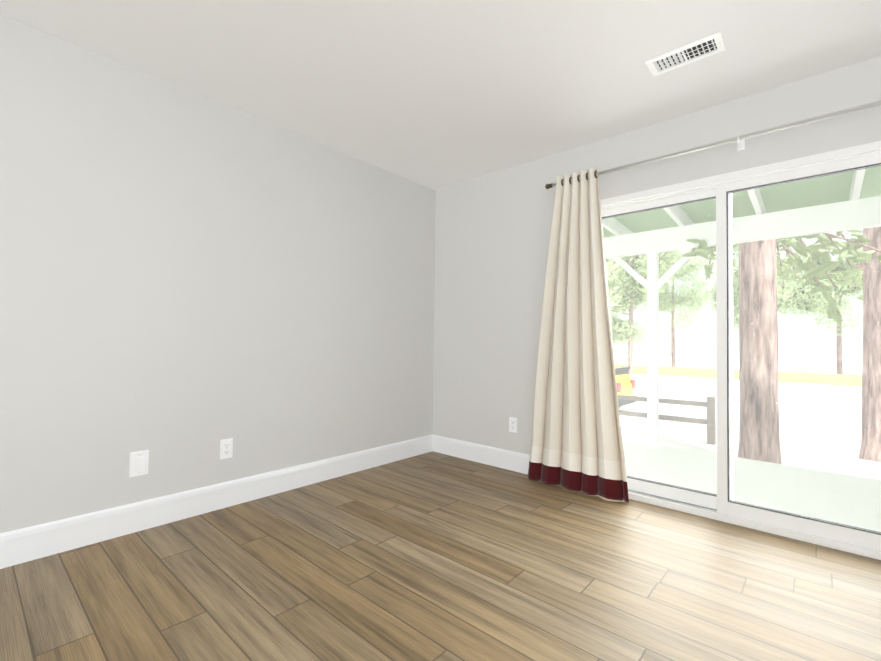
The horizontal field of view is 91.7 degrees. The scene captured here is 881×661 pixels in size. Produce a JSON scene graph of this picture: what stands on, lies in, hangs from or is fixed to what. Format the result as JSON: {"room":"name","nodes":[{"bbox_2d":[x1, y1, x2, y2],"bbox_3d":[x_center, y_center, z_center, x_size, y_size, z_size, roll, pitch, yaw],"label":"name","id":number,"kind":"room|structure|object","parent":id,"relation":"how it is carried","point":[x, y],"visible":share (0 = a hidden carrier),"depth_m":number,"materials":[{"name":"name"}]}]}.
{"room":"empty living room","nodes":[
{"label":"empty living room","id":0,"kind":"room"},
{"bbox_2d":[0,15,435,532],"bbox_3d":[-1.642,-0.133,2.335,0.150,2.500,4.900,-1,-2,42],"label":"wall","id":1,"kind":"structure","parent":0,"point":[189,280],"depth_m":2.41,"materials":[{"name":"paint"}]},
{"bbox_2d":[129,450,148,477],"bbox_3d":[-1.593,0.704,2.261,0.009,0.128,0.084,-1,-2,42],"label":"electrical outlet","id":2,"kind":"object","parent":1,"relation":"attached to","point":[139,461],"visible":1,"depth_m":2.26,"materials":[{"name":"white plastic"}]},
{"bbox_2d":[0,435,432,568],"bbox_3d":[-1.599,0.981,2.246,0.016,0.150,4.584,-1,-2,42],"label":"baseboard","id":3,"kind":"structure","parent":1,"relation":"attached to","point":[23,545],"depth_m":2.39,"materials":[{"name":"white wood"}]},
{"bbox_2d":[220,438,232,459],"bbox_3d":[-1.298,0.718,2.594,0.009,0.117,0.072,-1,-2,42],"label":"duplex electrical outlet","id":4,"kind":"object","parent":1,"relation":"attached to","point":[226,448],"visible":1,"depth_m":2.59,"materials":[{"name":"white plastic"}]},
{"bbox_2d":[0,451,880,660],"bbox_3d":[0.120,1.070,0.729,4.600,0.060,4.600,-1,-2,42],"label":"floor","id":5,"kind":"structure","parent":0,"point":[432,556],"depth_m":1.79,"materials":[{"name":"brown wood"}]},
{"bbox_2d":[0,0,880,189],"bbox_3d":[0.151,-1.459,0.791,4.900,0.120,4.900,-1,-2,42],"label":"ceiling","id":6,"kind":"structure","parent":0,"point":[436,94],"depth_m":2.16,"materials":[{"name":"paint"}]},
{"bbox_2d":[645,31,725,75],"bbox_3d":[1.198,-1.350,2.099,0.320,0.017,0.150,-1,-2,42],"label":"ceiling vent","id":7,"kind":"object","parent":6,"relation":"in","point":[702,48],"visible":1,"depth_m":2.09,"materials":[{"name":"white metal"}]},
{"bbox_2d":[433,56,880,454],"bbox_3d":[1.766,-0.087,2.486,4.750,2.500,0.150,-1,-2,42],"label":"wall","id":8,"kind":"structure","parent":0,"point":[492,235],"depth_m":3.35,"materials":[{"name":"paint"}]},
{"bbox_2d":[432,435,529,474],"bbox_3d":[1.641,1.026,2.446,4.600,0.150,0.016,-1,-2,42],"label":"baseboard","id":9,"kind":"structure","parent":8,"relation":"attached to","point":[501,458],"depth_m":3.58,"materials":[{"name":"white wood"}]},
{"bbox_2d":[509,417,516,432],"bbox_3d":[0.577,0.751,3.405,0.072,0.117,0.009,-1,-2,42],"label":"duplex electrical outlet","id":10,"kind":"object","parent":8,"relation":"attached to","point":[512,424],"visible":1,"depth_m":3.40,"materials":[{"name":"white plastic"}]},
{"bbox_2d":[528,100,880,502],"bbox_3d":[1.609,-0.009,2.396,2.516,2.210,0.188,-1,-2,42],"label":"curtain","id":11,"kind":"object","parent":8,"relation":"hanging from","point":[576,442],"visible":1,"depth_m":2.94,"materials":[{"name":"beige fabric"}]},
{"bbox_2d":[600,141,880,559],"bbox_3d":[1.681,0.093,2.530,1.840,2.020,0.144,-1,-2,42],"label":"door","id":12,"kind":"structure","parent":8,"relation":"in","point":[722,505],"depth_m":2.49,"materials":[{"name":"white plastic"}]},
{"label":"outside","id":13,"kind":"structure","parent":0,"visible":0},
{"bbox_2d":[613,354,880,479],"bbox_3d":[66.287,5.833,78.763,160.000,3.900,199.849,-1,-2,42],"label":"ground","id":14,"kind":"structure","parent":13,"point":[818,366],"depth_m":19.86,"materials":[{"name":"white concrete"}]},
{"bbox_2d":[606,258,625,310],"bbox_3d":[6.159,-1.476,24.391,9.576,9.297,8.043,-1,-2,42],"label":"tree","id":15,"kind":"object","parent":14,"relation":"on","point":[611,271],"depth_m":22.03,"materials":[{"name":"green plant"}]},
{"bbox_2d":[608,249,687,375],"bbox_3d":[15.947,-1.924,35.575,9.284,11.878,6.965,-1,-2,42],"label":"tree","id":16,"kind":"object","parent":14,"relation":"on","point":[629,297],"depth_m":35.12,"materials":[{"name":"green plant"}]},
{"bbox_2d":[618,395,715,444],"bbox_3d":[0.968,1.454,8.617,7.709,0.910,0.109,0,-2,36],"label":"fence","id":17,"kind":"object","parent":14,"relation":"on","point":[711,412],"depth_m":6.54,"materials":[{"name":"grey wood"}]},
{"bbox_2d":[640,250,715,366],"bbox_3d":[25.985,-2.673,48.954,10.381,14.961,9.474,-1,-2,42],"label":"tree","id":18,"kind":"object","parent":14,"relation":"on","point":[690,295],"depth_m":47.64,"materials":[{"name":"green plant"}]},
{"bbox_2d":[616,364,861,386],"bbox_3d":[28.316,3.612,32.199,95.000,0.907,1.788,-1,-2,42],"label":"hedge","id":19,"kind":"object","parent":14,"relation":"on","point":[836,379],"depth_m":32.85,"materials":[{"name":"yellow plant"}]},
{"bbox_2d":[608,231,880,463],"bbox_3d":[4.104,-2.729,5.108,5.623,9.250,4.510,-1,-2,42],"label":"pine tree","id":20,"kind":"object","parent":14,"relation":"on","point":[758,358],"depth_m":4.97,"materials":[{"name":"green plant"}]},
{"bbox_2d":[704,243,807,336],"bbox_3d":[27.706,-2.567,38.065,7.637,14.040,9.401,-1,-2,42],"label":"tree","id":21,"kind":"object","parent":14,"relation":"on","point":[786,294],"depth_m":37.33,"materials":[{"name":"green plant"}]},
{"bbox_2d":[777,247,862,373],"bbox_3d":[34.191,-1.490,37.393,8.716,12.124,8.969,-1,-2,42],"label":"tree","id":22,"kind":"object","parent":14,"relation":"on","point":[816,297],"depth_m":36.58,"materials":[{"name":"green plant"}]},
{"bbox_2d":[824,227,880,461],"bbox_3d":[7.724,-2.093,7.361,2.706,9.250,3.884,-1,-2,42],"label":"pine tree","id":23,"kind":"object","parent":14,"relation":"on","point":[870,332],"depth_m":7.22,"materials":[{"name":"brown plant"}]},
{"bbox_3d":[1.767,-0.114,2.600,11.400,2.680,0.020,-1,-2,42],"label":"wall","id":24,"kind":"structure","parent":0,"visible":0},
{"bbox_2d":[602,166,880,258],"bbox_3d":[2.536,-1.075,3.477,11.700,0.493,2.401,-1,-2,42],"label":"porch roof","id":25,"kind":"structure","parent":24,"relation":"attached to","point":[677,223],"depth_m":3.79,"materials":[{"name":"white paint"}]},
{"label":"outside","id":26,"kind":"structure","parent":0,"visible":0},
{"bbox_2d":[619,394,861,458],"bbox_3d":[7.806,2.503,12.848,160.000,0.098,6.900,-1,-2,42],"label":"street","id":27,"kind":"structure","parent":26,"point":[847,428],"depth_m":11.21,"materials":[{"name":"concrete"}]},
{"bbox_2d":[615,364,636,407],"bbox_3d":[4.111,1.801,14.145,4.040,1.590,1.960,-1,-2,42],"label":"car","id":28,"kind":"object","parent":27,"relation":"on","point":[625,379],"depth_m":12.89,"materials":[{"name":"yellow paint"}]},
{"bbox_2d":[622,439,880,531],"bbox_3d":[2.243,1.223,3.348,10.700,0.095,1.799,-1,-2,42],"label":"patio slab","id":29,"kind":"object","parent":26,"point":[655,457],"depth_m":3.31,"materials":[{"name":"concrete"}]},
{"bbox_2d":[612,247,697,448],"bbox_3d":[2.179,0.182,4.417,8.035,2.038,0.088,-1,-2,42],"label":"porch column","id":30,"kind":"structure","parent":29,"relation":"on","point":[653,304],"depth_m":4.38,"materials":[{"name":"white paint"}]}
]}

